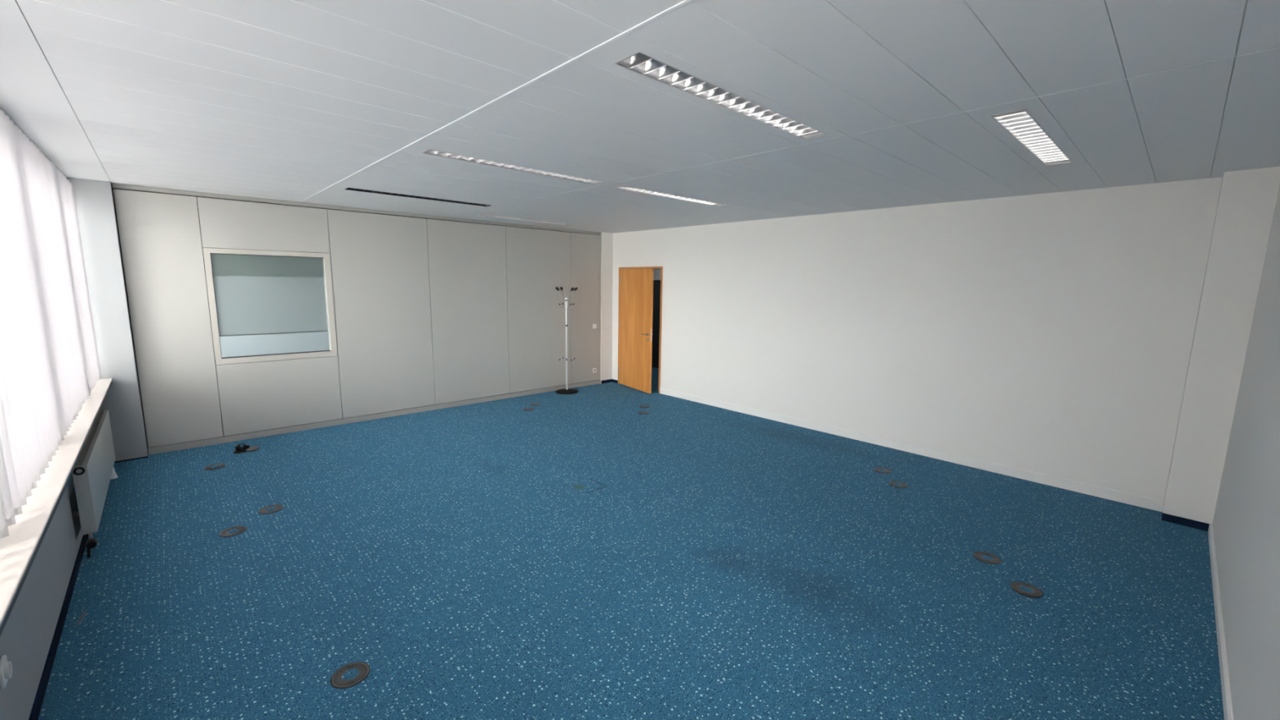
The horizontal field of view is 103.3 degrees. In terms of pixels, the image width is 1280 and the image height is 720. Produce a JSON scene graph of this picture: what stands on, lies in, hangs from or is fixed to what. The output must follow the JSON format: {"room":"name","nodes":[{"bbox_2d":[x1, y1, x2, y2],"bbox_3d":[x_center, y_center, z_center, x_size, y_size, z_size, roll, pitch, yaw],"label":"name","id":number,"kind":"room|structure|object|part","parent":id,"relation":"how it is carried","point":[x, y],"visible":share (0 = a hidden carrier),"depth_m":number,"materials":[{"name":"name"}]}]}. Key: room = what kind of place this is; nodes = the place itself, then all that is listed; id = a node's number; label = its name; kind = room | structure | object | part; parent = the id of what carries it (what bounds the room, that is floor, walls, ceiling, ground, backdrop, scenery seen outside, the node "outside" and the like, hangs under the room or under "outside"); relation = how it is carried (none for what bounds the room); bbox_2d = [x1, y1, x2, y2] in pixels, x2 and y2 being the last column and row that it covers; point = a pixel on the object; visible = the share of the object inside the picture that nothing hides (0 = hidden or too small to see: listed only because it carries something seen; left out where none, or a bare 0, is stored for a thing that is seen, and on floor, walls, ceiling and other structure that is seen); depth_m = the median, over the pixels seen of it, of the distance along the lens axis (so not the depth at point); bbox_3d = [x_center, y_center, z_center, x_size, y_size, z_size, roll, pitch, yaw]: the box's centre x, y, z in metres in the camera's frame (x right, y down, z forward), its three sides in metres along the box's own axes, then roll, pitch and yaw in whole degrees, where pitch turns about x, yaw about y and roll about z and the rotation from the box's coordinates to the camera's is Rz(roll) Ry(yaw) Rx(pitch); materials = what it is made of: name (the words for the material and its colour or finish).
{"room":"empty office room","nodes":[
{"label":"empty office room","id":0,"kind":"room"},
{"bbox_2d":[0,177,147,719],"bbox_3d":[-2.657,-0.023,2.059,0.582,2.950,7.587,-7,12,-43],"label":"wall","id":1,"kind":"structure","parent":0,"point":[26,637],"depth_m":4.59,"materials":[{"name":"grey paint"}]},
{"bbox_2d":[0,654,12,688],"bbox_3d":[-2.261,1.109,1.807,0.020,0.084,0.084,-7,12,-43],"label":"wall socket","id":2,"kind":"object","parent":1,"relation":"attached to","point":[6,668],"visible":1,"depth_m":1.79,"materials":[{"name":"white plastic"}]},
{"bbox_2d":[0,377,112,636],"bbox_3d":[-2.638,0.650,2.090,0.307,0.042,7.342,-7,12,-43],"label":"window sill","id":3,"kind":"structure","parent":1,"relation":"attached to","point":[19,552],"depth_m":2.13,"materials":[{"name":"stone"}]},
{"bbox_2d":[15,0,110,180],"bbox_3d":[-2.442,-1.226,2.097,0.003,0.016,7.337,-7,12,-43],"label":"trim","id":4,"kind":"structure","parent":1,"relation":"attached to","point":[15,0],"depth_m":2.13,"materials":[{"name":"grey metal"}]},
{"bbox_2d":[28,456,147,719],"bbox_3d":[-2.563,1.394,2.369,0.287,0.058,7.223,-7,12,-43],"label":"baseboard","id":5,"kind":"structure","parent":1,"relation":"attached to","point":[36,708],"depth_m":2.50,"materials":[{"name":"black plastic"}]},
{"bbox_2d":[71,409,118,558],"bbox_3d":[-4.156,0.869,3.791,0.216,0.619,1.906,-7,12,-43],"label":"radiator","id":6,"kind":"object","parent":1,"relation":"attached to","point":[92,473],"visible":0.81,"depth_m":3.40,"materials":[{"name":"grey metal"}]},
{"bbox_2d":[75,409,107,466],"bbox_3d":[-4.123,0.555,3.822,0.063,0.006,1.814,-7,12,-43],"label":"grille","id":7,"kind":"object","parent":6,"relation":"attached to","point":[84,460],"depth_m":3.66,"materials":[{"name":"grey metal"}]},
{"bbox_3d":[-4.107,0.776,3.874,0.014,0.449,1.822,-7,12,-43],"label":"panel","id":8,"kind":"part","parent":6,"relation":"part of","materials":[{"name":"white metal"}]},
{"bbox_2d":[219,277,329,357],"bbox_3d":[-4.404,-0.844,7.259,5.220,2.950,2.510,-7,12,-43],"label":"wall","id":9,"kind":"structure","parent":0,"point":[271,344],"depth_m":7.80,"materials":[{"name":"grey paint"}]},
{"bbox_2d":[111,182,613,453],"bbox_3d":[-2.875,-0.771,6.935,7.000,2.950,0.142,-7,12,-43],"label":"wall","id":10,"kind":"structure","parent":0,"point":[429,309],"depth_m":6.37,"materials":[{"name":"grey paint"}]},
{"bbox_3d":[-4.757,-0.387,5.155,0.590,2.524,0.030,-7,12,-43],"label":"panel","id":11,"kind":"part","parent":10,"relation":"part of","materials":[{"name":"laminate"}]},
{"bbox_3d":[-4.102,-1.467,5.595,1.148,0.503,0.030,-7,12,-43],"label":"panel","id":12,"kind":"part","parent":10,"relation":"part of","materials":[{"name":"laminate"}]},
{"bbox_2d":[202,248,337,364],"bbox_3d":[-4.133,-0.611,5.744,1.147,1.227,0.089,-7,12,-43],"label":"window","id":13,"kind":"structure","parent":10,"relation":"in","point":[220,360],"depth_m":5.68,"materials":[{"name":"grey metal"}]},
{"bbox_2d":[210,253,327,336],"bbox_3d":[-4.145,-0.732,5.732,1.022,0.878,0.018,-7,12,-43],"label":"roller blind","id":14,"kind":"object","parent":13,"relation":"attached to","point":[255,295],"visible":1,"depth_m":5.70,"materials":[{"name":"fabric"}]},
{"bbox_3d":[-4.131,0.391,5.878,1.148,0.786,0.030,-7,12,-43],"label":"panel","id":15,"kind":"part","parent":10,"relation":"part of","materials":[{"name":"laminate"}]},
{"bbox_3d":[-2.816,-1.906,6.738,5.854,0.040,0.034,-7,12,-43],"label":"head rail","id":16,"kind":"part","parent":10,"relation":"part of","materials":[{"name":"grey"}]},
{"bbox_2d":[147,379,600,454],"bbox_3d":[-2.854,0.659,7.128,5.854,0.066,0.038,-7,12,-43],"label":"baseboard","id":17,"kind":"structure","parent":10,"relation":"attached to","point":[166,448],"depth_m":6.31,"materials":[{"name":"grey"}]},
{"bbox_3d":[-3.277,-0.574,6.526,1.142,2.524,0.030,-7,12,-43],"label":"panel","id":18,"kind":"part","parent":10,"relation":"part of","materials":[{"name":"laminate"}]},
{"bbox_3d":[-2.437,-0.680,7.305,1.146,2.524,0.030,-7,12,-43],"label":"panel","id":19,"kind":"part","parent":10,"relation":"part of","materials":[{"name":"laminate"}]},
{"bbox_3d":[-1.593,-0.786,8.087,1.154,2.524,0.030,-7,12,-43],"label":"panel","id":20,"kind":"part","parent":10,"relation":"part of","materials":[{"name":"laminate"}]},
{"bbox_3d":[-0.934,-0.869,8.697,0.638,2.524,0.030,-7,12,-43],"label":"panel","id":21,"kind":"part","parent":10,"relation":"part of","materials":[{"name":"laminate"}]},
{"bbox_2d":[38,366,1224,719],"bbox_3d":[-0.635,0.978,5.878,8.520,0.120,10.087,-7,12,-43],"label":"floor","id":22,"kind":"structure","parent":0,"point":[584,554],"depth_m":3.07,"materials":[{"name":"blue carpet"}]},
{"bbox_2d":[75,608,86,626],"bbox_3d":[-2.963,1.366,2.690,0.021,0.004,0.182,-5,11,-35],"label":"paper scrap","id":23,"kind":"object","parent":22,"relation":"on","point":[82,615],"visible":1,"depth_m":2.68,"materials":[{"name":"blue"}]},
{"bbox_2d":[204,463,225,470],"bbox_3d":[-4.063,1.020,4.842,0.160,0.006,0.160,-3,9,-22],"label":"floor outlet","id":24,"kind":"object","parent":22,"relation":"attached to","point":[215,466],"visible":1,"depth_m":4.84,"materials":[{"name":"grey plastic"}]},
{"bbox_2d":[218,525,247,537],"bbox_3d":[-2.906,1.224,3.620,0.160,0.006,0.160,5,9,24],"label":"floor outlet","id":25,"kind":"object","parent":22,"relation":"attached to","point":[235,531],"visible":1,"depth_m":3.61,"materials":[{"name":"grey plastic"}]},
{"bbox_2d":[233,443,258,453],"bbox_3d":[-4.135,0.913,5.312,0.214,0.082,0.179,-7,12,-43],"label":"floor outlet","id":26,"kind":"object","parent":22,"relation":"attached to","point":[245,448],"visible":1,"depth_m":5.30,"materials":[{"name":"black plastic"}]},
{"bbox_3d":[-4.072,0.932,5.325,0.108,0.008,0.108,-19,25,-40],"label":"lid","id":27,"kind":"part","parent":26,"relation":"part of","materials":[{"name":"grey plastic"}]},
{"bbox_2d":[257,504,283,514],"bbox_3d":[-2.893,1.171,3.972,0.160,0.006,0.160,1,9,1],"label":"floor outlet","id":28,"kind":"object","parent":22,"relation":"attached to","point":[272,508],"visible":1,"depth_m":3.96,"materials":[{"name":"grey plastic"}]},
{"bbox_2d":[330,662,370,688],"bbox_3d":[-1.329,1.446,2.327,0.160,0.006,0.160,-7,12,-43],"label":"floor outlet","id":29,"kind":"object","parent":22,"relation":"attached to","point":[352,674],"visible":1,"depth_m":2.32,"materials":[{"name":"black plastic"}]},
{"bbox_2d":[522,407,533,410],"bbox_3d":[-1.585,0.699,7.195,0.160,0.006,0.160,-8,12,-44],"label":"floor outlet","id":30,"kind":"object","parent":22,"relation":"attached to","point":[528,408],"visible":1,"depth_m":7.18,"materials":[{"name":"grey plastic"}]},
{"bbox_2d":[528,403,540,405],"bbox_3d":[-1.555,0.654,7.490,0.160,0.006,0.160,4,9,22],"label":"floor outlet","id":31,"kind":"object","parent":22,"relation":"attached to","point":[530,404],"visible":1,"depth_m":7.47,"materials":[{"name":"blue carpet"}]},
{"bbox_2d":[555,286,578,394],"bbox_3d":[-1.194,-0.320,8.240,0.386,1.715,0.389,-7,12,-43],"label":"coat stand","id":32,"kind":"object","parent":22,"relation":"on","point":[564,391],"visible":1,"depth_m":8.23,"materials":[{"name":"silver metal"}]},
{"bbox_2d":[637,411,648,414],"bbox_3d":[0.049,0.739,7.096,0.160,0.006,0.160,1,9,-1],"label":"floor outlet","id":33,"kind":"object","parent":22,"relation":"attached to","point":[639,412],"visible":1,"depth_m":7.09,"materials":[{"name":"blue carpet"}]},
{"bbox_2d":[639,404,649,408],"bbox_3d":[0.063,0.683,7.463,0.160,0.006,0.160,-3,9,-23],"label":"floor outlet","id":34,"kind":"object","parent":22,"relation":"attached to","point":[641,406],"visible":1,"depth_m":7.47,"materials":[{"name":"grey plastic"}]},
{"bbox_2d":[873,466,891,473],"bbox_3d":[2.402,1.092,5.019,0.160,0.006,0.160,9,12,43],"label":"floor outlet","id":35,"kind":"object","parent":22,"relation":"attached to","point":[883,470],"visible":1,"depth_m":5.01,"materials":[{"name":"grey plastic"}]},
{"bbox_2d":[874,467,890,472],"bbox_3d":[2.402,1.092,5.019,0.148,0.004,0.148,5,10,24],"label":"grille","id":36,"kind":"object","parent":35,"relation":"attached to","point":[877,469],"depth_m":5.01,"materials":[{"name":"grey metal"}]},
{"bbox_2d":[888,480,907,488],"bbox_3d":[2.376,1.146,4.665,0.160,0.006,0.160,4,9,20],"label":"floor outlet","id":37,"kind":"object","parent":22,"relation":"attached to","point":[894,483],"visible":1,"depth_m":4.66,"materials":[{"name":"grey plastic"}]},
{"bbox_2d":[973,551,1001,564],"bbox_3d":[2.345,1.335,3.423,0.160,0.006,0.160,1,9,-2],"label":"floor outlet","id":38,"kind":"object","parent":22,"relation":"attached to","point":[987,557],"visible":1,"depth_m":3.42,"materials":[{"name":"grey plastic"}]},
{"bbox_2d":[1009,582,1043,598],"bbox_3d":[2.337,1.389,3.066,0.160,0.006,0.160,-3,10,-25],"label":"floor outlet","id":39,"kind":"object","parent":22,"relation":"attached to","point":[1023,588],"visible":1,"depth_m":3.06,"materials":[{"name":"grey plastic"}]},
{"bbox_2d":[0,0,1279,233],"bbox_3d":[-0.350,-1.649,4.164,7.100,0.301,8.639,-7,12,-43],"label":"ceiling","id":40,"kind":"structure","parent":0,"point":[277,100],"depth_m":2.35,"materials":[{"name":"silver metal"}]},
{"bbox_2d":[0,488,8,548],"bbox_3d":[-1.848,-0.152,1.173,0.104,1.802,1.484,-7,12,-43],"label":"vertical blind","id":41,"kind":"object","parent":40,"relation":"hanging from","point":[4,532],"visible":1,"depth_m":1.85,"materials":[{"name":"white fabric"}]},
{"bbox_2d":[0,106,64,526],"bbox_3d":[-2.873,-0.333,2.253,0.105,1.802,1.484,-7,12,-43],"label":"vertical blind","id":42,"kind":"object","parent":40,"relation":"hanging from","point":[31,428],"visible":0.94,"depth_m":2.40,"materials":[{"name":"white fabric"}]},
{"bbox_2d":[3,111,90,435],"bbox_3d":[-3.898,-0.514,3.334,0.104,1.802,1.484,-7,12,-43],"label":"vertical blind","id":43,"kind":"object","parent":40,"relation":"hanging from","point":[39,176],"visible":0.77,"depth_m":3.27,"materials":[{"name":"white fabric"}]},
{"bbox_3d":[-3.884,-1.388,3.201,0.044,0.034,1.484,-7,12,-43],"label":"head rail","id":44,"kind":"part","parent":43,"relation":"part of","materials":[{"name":"white plastic"}]},
{"bbox_2d":[48,159,101,393],"bbox_3d":[-4.758,-0.666,4.242,0.105,1.802,1.005,-7,12,-43],"label":"vertical blind","id":45,"kind":"object","parent":40,"relation":"hanging from","point":[67,197],"visible":0.42,"depth_m":4.27,"materials":[{"name":"white fabric"}]},
{"bbox_2d":[344,187,492,206],"bbox_3d":[-2.269,-1.746,5.327,1.472,0.084,0.148,-7,12,-43],"label":"ceiling light","id":46,"kind":"object","parent":40,"relation":"attached to","point":[347,188],"visible":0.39,"depth_m":5.31,"materials":[{"name":"grey"}]},
{"bbox_2d":[299,0,692,202],"bbox_3d":[-1.350,-1.356,3.109,0.014,0.013,7.337,-7,12,-43],"label":"trim","id":47,"kind":"structure","parent":40,"relation":"attached to","point":[684,2],"depth_m":2.09,"materials":[{"name":"white metal"}]},
{"bbox_2d":[422,149,603,183],"bbox_3d":[-0.893,-1.503,3.874,1.472,0.084,0.148,-7,12,-43],"label":"ceiling light","id":48,"kind":"object","parent":40,"relation":"attached to","point":[432,152],"visible":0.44,"depth_m":3.83,"materials":[{"name":"silver metal"}]},
{"bbox_2d":[473,213,570,224],"bbox_3d":[-1.611,-2.007,7.107,1.472,0.084,0.148,-7,12,-43],"label":"ceiling light","id":49,"kind":"object","parent":40,"relation":"attached to","point":[477,214],"visible":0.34,"depth_m":7.11,"materials":[{"name":"silver metal"}]},
{"bbox_2d":[616,186,724,206],"bbox_3d":[0.356,-1.660,5.032,1.472,0.084,0.148,-7,12,-43],"label":"ceiling light","id":50,"kind":"object","parent":40,"relation":"attached to","point":[626,188],"visible":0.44,"depth_m":5.01,"materials":[{"name":"silver metal"}]},
{"bbox_2d":[614,52,827,139],"bbox_3d":[0.484,-1.260,2.422,1.472,0.084,0.148,-7,12,-43],"label":"ceiling light","id":51,"kind":"object","parent":40,"relation":"attached to","point":[640,63],"visible":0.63,"depth_m":2.31,"materials":[{"name":"grey metal"}]},
{"bbox_3d":[0.008,-1.184,1.984,0.022,0.041,0.129,-7,12,-43],"label":"louvre blade","id":52,"kind":"part","parent":51,"relation":"part of","materials":[{"name":"silver metal"}]},
{"bbox_3d":[0.068,-1.191,2.039,0.022,0.041,0.129,-7,12,-43],"label":"louvre blade","id":53,"kind":"part","parent":51,"relation":"part of","materials":[{"name":"silver metal"}]},
{"bbox_3d":[0.127,-1.198,2.094,0.022,0.041,0.129,-7,12,-43],"label":"louvre blade","id":54,"kind":"part","parent":51,"relation":"part of","materials":[{"name":"silver metal"}]},
{"bbox_3d":[0.186,-1.206,2.149,0.022,0.041,0.129,-7,12,-43],"label":"louvre blade","id":55,"kind":"part","parent":51,"relation":"part of","materials":[{"name":"silver metal"}]},
{"bbox_3d":[0.246,-1.214,2.204,0.022,0.041,0.129,-7,12,-43],"label":"louvre blade","id":56,"kind":"part","parent":51,"relation":"part of","materials":[{"name":"silver metal"}]},
{"bbox_3d":[0.305,-1.221,2.259,0.022,0.041,0.129,-7,12,-43],"label":"louvre blade","id":57,"kind":"part","parent":51,"relation":"part of","materials":[{"name":"silver metal"}]},
{"bbox_3d":[0.365,-1.228,2.314,0.022,0.041,0.129,-7,12,-43],"label":"louvre blade","id":58,"kind":"part","parent":51,"relation":"part of","materials":[{"name":"silver metal"}]},
{"bbox_3d":[0.424,-1.236,2.369,0.022,0.041,0.129,-7,12,-43],"label":"louvre blade","id":59,"kind":"part","parent":51,"relation":"part of","materials":[{"name":"silver metal"}]},
{"bbox_3d":[0.483,-1.244,2.424,0.022,0.041,0.129,-7,12,-43],"label":"louvre blade","id":60,"kind":"part","parent":51,"relation":"part of","materials":[{"name":"silver metal"}]},
{"bbox_3d":[0.543,-1.251,2.479,0.022,0.041,0.129,-7,12,-43],"label":"louvre blade","id":61,"kind":"part","parent":51,"relation":"part of","materials":[{"name":"silver metal"}]},
{"bbox_3d":[0.602,-1.258,2.534,0.022,0.041,0.129,-7,12,-43],"label":"louvre blade","id":62,"kind":"part","parent":51,"relation":"part of","materials":[{"name":"silver metal"}]},
{"bbox_3d":[0.662,-1.266,2.589,0.022,0.041,0.129,-7,12,-43],"label":"louvre blade","id":63,"kind":"part","parent":51,"relation":"part of","materials":[{"name":"silver metal"}]},
{"bbox_3d":[0.721,-1.273,2.644,0.022,0.041,0.129,-7,12,-43],"label":"louvre blade","id":64,"kind":"part","parent":51,"relation":"part of","materials":[{"name":"silver metal"}]},
{"bbox_3d":[0.780,-1.281,2.699,0.022,0.041,0.129,-7,12,-43],"label":"louvre blade","id":65,"kind":"part","parent":51,"relation":"part of","materials":[{"name":"silver metal"}]},
{"bbox_3d":[0.840,-1.288,2.754,0.022,0.041,0.129,-7,12,-43],"label":"louvre blade","id":66,"kind":"part","parent":51,"relation":"part of","materials":[{"name":"silver metal"}]},
{"bbox_3d":[0.899,-1.296,2.809,0.022,0.041,0.129,-7,12,-43],"label":"louvre blade","id":67,"kind":"part","parent":51,"relation":"part of","materials":[{"name":"silver metal"}]},
{"bbox_3d":[0.959,-1.303,2.864,0.022,0.041,0.129,-7,12,-43],"label":"louvre blade","id":68,"kind":"part","parent":51,"relation":"part of","materials":[{"name":"silver metal"}]},
{"bbox_2d":[447,47,1279,217],"bbox_3d":[-0.114,-1.512,4.255,0.006,0.011,7.337,-7,12,-43],"label":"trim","id":69,"kind":"structure","parent":40,"relation":"attached to","point":[1278,47],"depth_m":2.42,"materials":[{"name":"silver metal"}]},
{"bbox_2d":[990,108,1071,165],"bbox_3d":[2.323,-1.313,2.956,1.472,0.084,0.148,-7,12,-43],"label":"ceiling light","id":70,"kind":"object","parent":40,"relation":"attached to","point":[1020,124],"visible":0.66,"depth_m":2.87,"materials":[{"name":"silver metal"}]},
{"bbox_3d":[1.847,-1.237,2.518,0.022,0.041,0.129,-7,12,-43],"label":"louvre blade","id":71,"kind":"part","parent":70,"relation":"part of","materials":[{"name":"silver metal"}]},
{"bbox_3d":[1.907,-1.244,2.574,0.022,0.041,0.129,-7,12,-43],"label":"louvre blade","id":72,"kind":"part","parent":70,"relation":"part of","materials":[{"name":"silver metal"}]},
{"bbox_3d":[1.966,-1.252,2.628,0.022,0.041,0.129,-7,12,-43],"label":"louvre blade","id":73,"kind":"part","parent":70,"relation":"part of","materials":[{"name":"white metal"}]},
{"bbox_3d":[2.025,-1.259,2.684,0.022,0.041,0.129,-7,12,-43],"label":"louvre blade","id":74,"kind":"part","parent":70,"relation":"part of","materials":[{"name":"silver metal"}]},
{"bbox_3d":[2.085,-1.267,2.739,0.022,0.041,0.129,-7,12,-43],"label":"louvre blade","id":75,"kind":"part","parent":70,"relation":"part of","materials":[{"name":"white metal"}]},
{"bbox_3d":[2.144,-1.274,2.794,0.022,0.041,0.129,-7,12,-43],"label":"louvre blade","id":76,"kind":"part","parent":70,"relation":"part of","materials":[{"name":"silver metal"}]},
{"bbox_3d":[2.204,-1.282,2.849,0.022,0.041,0.129,-7,12,-43],"label":"louvre blade","id":77,"kind":"part","parent":70,"relation":"part of","materials":[{"name":"white metal"}]},
{"bbox_3d":[2.263,-1.289,2.904,0.022,0.041,0.129,-7,12,-43],"label":"louvre blade","id":78,"kind":"part","parent":70,"relation":"part of","materials":[{"name":"silver metal"}]},
{"bbox_3d":[2.322,-1.297,2.959,0.022,0.041,0.129,-7,12,-43],"label":"louvre blade","id":79,"kind":"part","parent":70,"relation":"part of","materials":[{"name":"silver metal"}]},
{"bbox_3d":[2.382,-1.304,3.014,0.022,0.041,0.129,-7,12,-43],"label":"louvre blade","id":80,"kind":"part","parent":70,"relation":"part of","materials":[{"name":"silver metal"}]},
{"bbox_3d":[2.441,-1.312,3.069,0.022,0.041,0.129,-7,12,-43],"label":"louvre blade","id":81,"kind":"part","parent":70,"relation":"part of","materials":[{"name":"white metal"}]},
{"bbox_3d":[2.501,-1.319,3.124,0.022,0.041,0.129,-7,12,-43],"label":"louvre blade","id":82,"kind":"part","parent":70,"relation":"part of","materials":[{"name":"silver metal"}]},
{"bbox_3d":[2.560,-1.327,3.179,0.022,0.041,0.129,-7,12,-43],"label":"louvre blade","id":83,"kind":"part","parent":70,"relation":"part of","materials":[{"name":"silver metal"}]},
{"bbox_3d":[2.619,-1.334,3.234,0.022,0.041,0.129,-7,12,-43],"label":"louvre blade","id":84,"kind":"part","parent":70,"relation":"part of","materials":[{"name":"silver metal"}]},
{"bbox_3d":[2.679,-1.342,3.289,0.022,0.041,0.129,-7,12,-43],"label":"louvre blade","id":85,"kind":"part","parent":70,"relation":"part of","materials":[{"name":"silver metal"}]},
{"bbox_3d":[2.738,-1.349,3.344,0.022,0.041,0.129,-7,12,-43],"label":"louvre blade","id":86,"kind":"part","parent":70,"relation":"part of","materials":[{"name":"white metal"}]},
{"bbox_3d":[2.798,-1.357,3.399,0.022,0.041,0.129,-7,12,-43],"label":"louvre blade","id":87,"kind":"part","parent":70,"relation":"part of","materials":[{"name":"silver metal"}]},
{"bbox_2d":[651,280,660,368],"bbox_3d":[0.186,-0.942,9.688,1.830,2.550,5.180,-7,12,-43],"label":"wall","id":88,"kind":"structure","parent":0,"point":[656,283],"depth_m":10.77,"materials":[{"name":"grey paint"}]},
{"bbox_2d":[653,268,661,279],"bbox_3d":[0.803,-1.742,10.125,0.030,0.300,4.900,-7,12,-43],"label":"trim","id":89,"kind":"structure","parent":88,"relation":"attached to","point":[657,273],"depth_m":10.58,"materials":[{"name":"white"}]},
{"bbox_2d":[612,142,1279,524],"bbox_3d":[1.990,-0.609,6.365,0.373,2.950,7.587,-7,12,-43],"label":"wall","id":90,"kind":"structure","parent":0,"point":[1100,337],"depth_m":4.86,"materials":[{"name":"white paint"}]},
{"bbox_2d":[617,266,662,393],"bbox_3d":[-0.050,-0.529,8.574,0.398,2.064,1.067,-7,12,-43],"label":"door","id":91,"kind":"structure","parent":90,"relation":"in","point":[635,311],"depth_m":8.47,"materials":[{"name":"brown wood"}]},
{"bbox_2d":[601,378,1208,531],"bbox_3d":[1.914,0.809,6.524,0.253,0.096,7.377,-7,12,-43],"label":"baseboard","id":92,"kind":"structure","parent":90,"relation":"attached to","point":[1156,504],"depth_m":5.17,"materials":[{"name":"white"}]},
{"bbox_2d":[1212,182,1279,719],"bbox_3d":[2.168,0.137,1.498,6.840,2.950,0.150,-7,12,-43],"label":"wall","id":93,"kind":"structure","parent":0,"point":[1246,524],"depth_m":2.45,"materials":[{"name":"white paint"}]},
{"bbox_2d":[1208,524,1233,719],"bbox_3d":[2.144,1.545,1.824,5.948,0.067,0.014,-7,12,-43],"label":"baseboard","id":94,"kind":"structure","parent":93,"relation":"attached to","point":[1225,687],"depth_m":2.60,"materials":[{"name":"white plastic"}]}
]}

